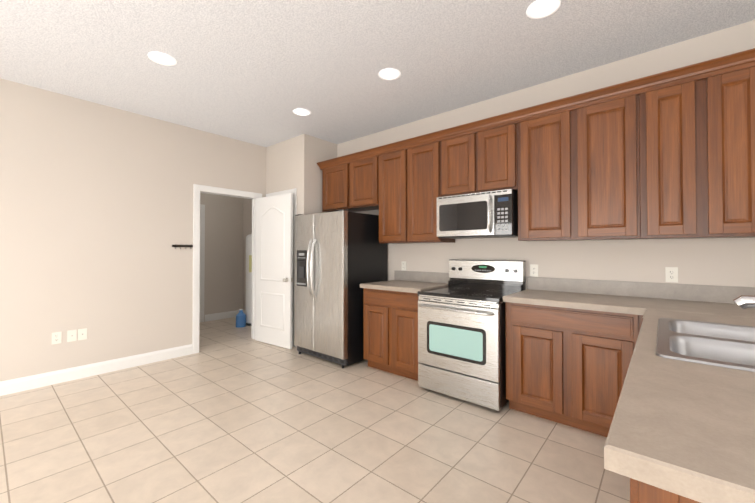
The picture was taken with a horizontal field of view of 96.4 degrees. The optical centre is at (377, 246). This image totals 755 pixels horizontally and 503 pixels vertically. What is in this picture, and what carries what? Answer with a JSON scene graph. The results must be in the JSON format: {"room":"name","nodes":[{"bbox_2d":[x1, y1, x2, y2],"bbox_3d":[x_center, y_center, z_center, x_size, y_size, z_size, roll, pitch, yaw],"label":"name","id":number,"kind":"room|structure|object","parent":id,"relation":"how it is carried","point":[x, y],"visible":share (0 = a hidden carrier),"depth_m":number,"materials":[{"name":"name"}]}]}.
{"room":"kitchen","nodes":[
{"label":"kitchen","id":0,"kind":"room"},
{"bbox_2d":[0,78,265,381],"bbox_3d":[-3.506,-0.093,3.154,0.120,2.920,6.620,-1,-1,40],"label":"wall","id":1,"kind":"structure","parent":0,"point":[96,211],"depth_m":3.63,"materials":[{"name":"paint"}]},
{"bbox_2d":[52,331,61,343],"bbox_3d":[-3.216,0.914,3.382,0.008,0.116,0.072,-1,-1,40],"label":"electrical outlet","id":2,"kind":"object","parent":1,"relation":"attached to","point":[56,337],"visible":1,"depth_m":3.38,"materials":[{"name":"white plastic"}]},
{"bbox_2d":[67,329,76,341],"bbox_3d":[-3.141,0.915,3.469,0.010,0.116,0.072,-1,-1,40],"label":"electrical outlet","id":3,"kind":"object","parent":1,"relation":"attached to","point":[71,335],"visible":1,"depth_m":3.47,"materials":[{"name":"white plastic"}]},
{"bbox_2d":[78,328,86,339],"bbox_3d":[-3.087,0.916,3.532,0.010,0.116,0.072,-1,-1,40],"label":"electrical outlet","id":4,"kind":"object","parent":1,"relation":"attached to","point":[82,334],"visible":1,"depth_m":3.53,"materials":[{"name":"white plastic"}]},
{"bbox_2d":[0,344,192,395],"bbox_3d":[-3.944,1.295,2.518,0.014,0.128,4.808,-1,-1,40],"label":"baseboard","id":5,"kind":"structure","parent":1,"relation":"attached to","point":[16,385],"depth_m":3.56,"materials":[{"name":"white wood"}]},
{"bbox_2d":[172,244,192,248],"bbox_3d":[-2.454,-0.001,4.259,0.047,0.063,0.237,-1,-1,40],"label":"hook rail","id":6,"kind":"object","parent":1,"relation":"attached to","point":[185,246],"visible":1,"depth_m":4.27,"materials":[{"name":"brown metal"}]},
{"bbox_2d":[192,184,261,353],"bbox_3d":[-2.119,0.288,4.777,0.160,2.195,0.975,-1,-1,40],"label":"door frame","id":7,"kind":"structure","parent":1,"relation":"attached to","point":[199,189],"depth_m":4.41,"materials":[{"name":"white wood"}]},
{"bbox_2d":[255,193,293,348],"bbox_3d":[-1.480,0.328,4.782,0.796,2.100,0.172,0,-1,36],"label":"door","id":8,"kind":"structure","parent":7,"relation":"attached to","point":[274,273],"depth_m":4.73,"materials":[{"name":"white paint"},{"name":"satin nickel"}]},
{"bbox_2d":[199,193,243,321],"bbox_3d":[-3.658,-0.060,5.955,0.120,2.920,2.890,-1,-1,40],"label":"wall","id":9,"kind":"structure","parent":0,"point":[223,286],"depth_m":6.61,"materials":[{"name":"paint"}]},
{"bbox_2d":[199,204,204,321],"bbox_3d":[-3.563,0.303,5.955,0.018,2.195,0.980,-1,-1,40],"label":"door frame","id":10,"kind":"structure","parent":9,"relation":"attached to","point":[202,242],"depth_m":6.29,"materials":[{"name":"white wood"}]},
{"bbox_2d":[205,310,238,321],"bbox_3d":[-3.005,1.344,6.601,0.014,0.128,0.715,-1,-1,40],"label":"baseboard","id":11,"kind":"structure","parent":9,"relation":"attached to","point":[223,315],"depth_m":6.56,"materials":[{"name":"white wood"}]},
{"bbox_2d":[243,198,251,309],"bbox_3d":[-2.025,-0.055,6.385,1.810,2.920,0.120,-1,-1,40],"label":"wall","id":12,"kind":"structure","parent":0,"point":[247,220],"depth_m":6.86,"materials":[{"name":"paint"}]},
{"bbox_2d":[266,134,336,346],"bbox_3d":[-1.155,-0.070,5.100,0.940,2.920,0.610,-1,-1,40],"label":"wall","id":13,"kind":"structure","parent":0,"point":[291,163],"depth_m":4.75,"materials":[{"name":"paint"}]},
{"bbox_2d":[266,188,296,346],"bbox_3d":[-1.414,0.290,4.904,0.756,2.195,0.018,-1,-1,40],"label":"door frame","id":14,"kind":"structure","parent":13,"relation":"attached to","point":[294,191],"depth_m":4.68,"materials":[{"name":"white wood"}]},
{"bbox_2d":[0,317,629,502],"bbox_3d":[-1.241,1.396,1.408,9.670,0.100,6.920,-1,-1,40],"label":"floor","id":15,"kind":"structure","parent":0,"point":[230,412],"depth_m":2.36,"materials":[{"name":"tile"}]},
{"bbox_2d":[236,309,245,327],"bbox_3d":[-2.396,1.247,5.923,0.173,0.305,0.170,-1,-1,40],"label":"water jug","id":16,"kind":"object","parent":15,"relation":"on","point":[240,318],"visible":1,"depth_m":5.86,"materials":[{"name":"blue plastic"}]},
{"bbox_2d":[246,234,251,325],"bbox_3d":[-2.167,0.377,6.132,0.454,2.050,0.400,-1,-1,40],"label":"water heater","id":17,"kind":"object","parent":15,"relation":"on","point":[248,279],"visible":0.19,"depth_m":5.97,"materials":[{"name":"white metal"}]},
{"bbox_2d":[294,209,386,367],"bbox_3d":[-0.504,0.482,4.331,0.920,1.797,0.867,-1,-1,40],"label":"fridge","id":18,"kind":"object","parent":15,"relation":"on","point":[340,256],"visible":0.98,"depth_m":3.99,"materials":[{"name":"silver metal"}]},
{"bbox_2d":[363,288,418,380],"bbox_3d":[0.336,0.919,3.804,0.804,0.912,0.629,-1,-1,40],"label":"base cabinet","id":19,"kind":"object","parent":15,"relation":"on","point":[390,318],"depth_m":3.58,"materials":[{"name":"brown wood"}]},
{"bbox_2d":[360,270,449,292],"bbox_3d":[0.324,0.379,3.799,0.812,0.166,0.662,-1,-1,40],"label":"countertop","id":20,"kind":"structure","parent":19,"relation":"on","point":[404,281],"depth_m":3.83,"materials":[{"name":"laminate"}]},
{"bbox_2d":[418,259,525,410],"bbox_3d":[0.891,0.751,3.227,0.784,1.232,0.774,-1,-1,40],"label":"range","id":21,"kind":"object","parent":15,"relation":"on","point":[462,335],"visible":0.96,"depth_m":3.00,"materials":[{"name":"silver metal"}]},
{"bbox_2d":[505,302,642,436],"bbox_3d":[1.587,0.906,2.740,0.878,0.912,0.629,-1,-1,40],"label":"base cabinet","id":22,"kind":"object","parent":15,"relation":"on","point":[568,366],"depth_m":2.50,"materials":[{"name":"brown wood"}]},
{"bbox_2d":[503,277,639,312],"bbox_3d":[1.588,0.366,2.724,0.910,0.166,0.662,-1,-1,40],"label":"countertop","id":23,"kind":"structure","parent":22,"relation":"on","point":[595,295],"depth_m":2.77,"materials":[{"name":"laminate"}]},
{"bbox_2d":[604,282,754,489],"bbox_3d":[1.607,0.351,1.396,0.840,0.166,2.662,-1,-1,40],"label":"countertop","id":24,"kind":"structure","parent":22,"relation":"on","point":[686,429],"depth_m":0.82,"materials":[{"name":"laminate"}]},
{"bbox_2d":[656,295,754,371],"bbox_3d":[1.471,0.387,1.329,0.568,0.391,0.872,-1,-1,40],"label":"sink","id":25,"kind":"object","parent":24,"relation":"in","point":[732,346],"visible":0.44,"depth_m":1.39,"materials":[{"name":"silver metal"}]},
{"bbox_2d":[0,0,754,146],"bbox_3d":[-1.241,-1.624,1.444,9.670,0.100,6.920,-1,-1,40],"label":"ceiling","id":26,"kind":"structure","parent":0,"point":[256,72],"depth_m":2.69,"materials":[{"name":"white paint"}]},
{"bbox_2d":[148,52,176,65],"bbox_3d":[-1.779,-1.554,2.793,0.200,0.006,0.200,-1,-1,40],"label":"recessed light","id":27,"kind":"object","parent":26,"relation":"in","point":[162,58],"visible":1,"depth_m":2.78,"materials":[{"name":"white"}]},
{"bbox_2d":[293,108,310,115],"bbox_3d":[-0.866,-1.541,3.868,0.200,0.006,0.200,-1,-1,40],"label":"recessed light","id":28,"kind":"object","parent":26,"relation":"in","point":[303,112],"visible":1,"depth_m":3.87,"materials":[{"name":"white"}]},
{"bbox_2d":[379,68,400,79],"bbox_3d":[0.109,-1.551,3.038,0.200,0.006,0.200,-1,-1,40],"label":"recessed light","id":29,"kind":"object","parent":26,"relation":"in","point":[389,74],"visible":1,"depth_m":3.04,"materials":[{"name":"white"}]},
{"bbox_2d":[526,0,559,18],"bbox_3d":[1.084,-1.561,2.209,0.200,0.006,0.200,-1,-1,40],"label":"recessed light","id":30,"kind":"object","parent":26,"relation":"in","point":[538,9],"visible":1,"depth_m":2.21,"materials":[{"name":"white"}]},
{"bbox_2d":[337,20,754,289],"bbox_3d":[1.580,-0.092,3.253,7.740,2.920,0.120,-1,-1,40],"label":"wall","id":31,"kind":"structure","parent":0,"point":[717,261],"depth_m":2.90,"materials":[{"name":"paint"}]},
{"bbox_2d":[321,156,352,211],"bbox_3d":[-0.471,-0.837,4.695,0.547,0.685,0.348,-1,-1,40],"label":"upper cabinet","id":32,"kind":"object","parent":31,"relation":"attached to","point":[335,172],"depth_m":4.55,"materials":[{"name":"brown wood"}]},
{"bbox_2d":[349,148,376,211],"bbox_3d":[-0.073,-0.841,4.356,0.499,0.685,0.348,-1,-1,40],"label":"upper cabinet","id":33,"kind":"object","parent":31,"relation":"attached to","point":[362,165],"depth_m":4.23,"materials":[{"name":"brown wood"}]},
{"bbox_2d":[377,138,412,243],"bbox_3d":[0.308,-0.616,4.030,0.500,1.144,0.348,-1,-1,40],"label":"upper cabinet","id":34,"kind":"object","parent":31,"relation":"attached to","point":[394,161],"depth_m":3.89,"materials":[{"name":"brown wood"}]},
{"bbox_2d":[402,261,405,270],"bbox_3d":[0.331,0.239,4.227,0.072,0.116,0.008,-1,-1,40],"label":"electrical outlet","id":35,"kind":"object","parent":31,"relation":"attached to","point":[403,265],"visible":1,"depth_m":4.22,"materials":[{"name":"white plastic"}]},
{"bbox_2d":[413,132,454,242],"bbox_3d":[0.568,-0.618,3.809,0.498,1.144,0.348,-1,-1,40],"label":"upper cabinet","id":36,"kind":"object","parent":31,"relation":"attached to","point":[427,148],"depth_m":3.63,"materials":[{"name":"brown wood"}]},
{"bbox_2d":[441,121,476,196],"bbox_3d":[0.911,-0.851,3.520,0.403,0.685,0.348,-1,-1,40],"label":"upper cabinet","id":37,"kind":"object","parent":31,"relation":"attached to","point":[459,144],"depth_m":3.37,"materials":[{"name":"brown wood"}]},
{"bbox_2d":[477,112,516,192],"bbox_3d":[1.209,-0.854,3.266,0.379,0.685,0.348,-1,-1,40],"label":"upper cabinet","id":38,"kind":"object","parent":31,"relation":"attached to","point":[496,135],"depth_m":3.12,"materials":[{"name":"brown wood"}]},
{"bbox_2d":[437,189,517,238],"bbox_3d":[1.008,-0.301,3.348,0.758,0.415,0.473,-1,-1,40],"label":"over-the-range microwave","id":39,"kind":"object","parent":38,"relation":"attached to","point":[491,214],"visible":1,"depth_m":3.16,"materials":[{"name":"silver metal"}]},
{"bbox_2d":[530,264,537,276],"bbox_3d":[1.500,0.228,3.233,0.072,0.116,0.008,-1,-1,40],"label":"electrical outlet","id":40,"kind":"object","parent":31,"relation":"attached to","point":[533,270],"visible":1,"depth_m":3.23,"materials":[{"name":"white plastic"}]},
{"bbox_2d":[517,96,580,240],"bbox_3d":[1.524,-0.628,2.996,0.446,1.144,0.348,-1,-1,40],"label":"upper cabinet","id":41,"kind":"object","parent":31,"relation":"attached to","point":[546,133],"depth_m":2.85,"materials":[{"name":"brown wood"}]},
{"bbox_2d":[573,77,644,239],"bbox_3d":[1.858,-0.631,2.712,0.430,1.144,0.348,-1,-1,40],"label":"upper cabinet","id":42,"kind":"object","parent":31,"relation":"attached to","point":[611,120],"depth_m":2.56,"materials":[{"name":"brown wood"}]},
{"bbox_2d":[665,267,677,282],"bbox_3d":[2.257,0.215,2.589,0.072,0.116,0.008,-1,-1,40],"label":"electrical outlet","id":43,"kind":"object","parent":31,"relation":"attached to","point":[671,273],"visible":1,"depth_m":2.59,"materials":[{"name":"white plastic"}]},
{"bbox_2d":[645,61,704,238],"bbox_3d":[2.142,-0.634,2.471,0.315,1.144,0.348,-1,-1,40],"label":"upper cabinet","id":44,"kind":"object","parent":31,"relation":"attached to","point":[669,154],"depth_m":2.32,"materials":[{"name":"brown wood"}]},
{"bbox_2d":[705,48,754,237],"bbox_3d":[2.382,-0.637,2.267,0.315,1.144,0.348,-1,-1,40],"label":"upper cabinet","id":45,"kind":"object","parent":31,"relation":"attached to","point":[729,80],"depth_m":2.15,"materials":[{"name":"brown wood"}]}
]}

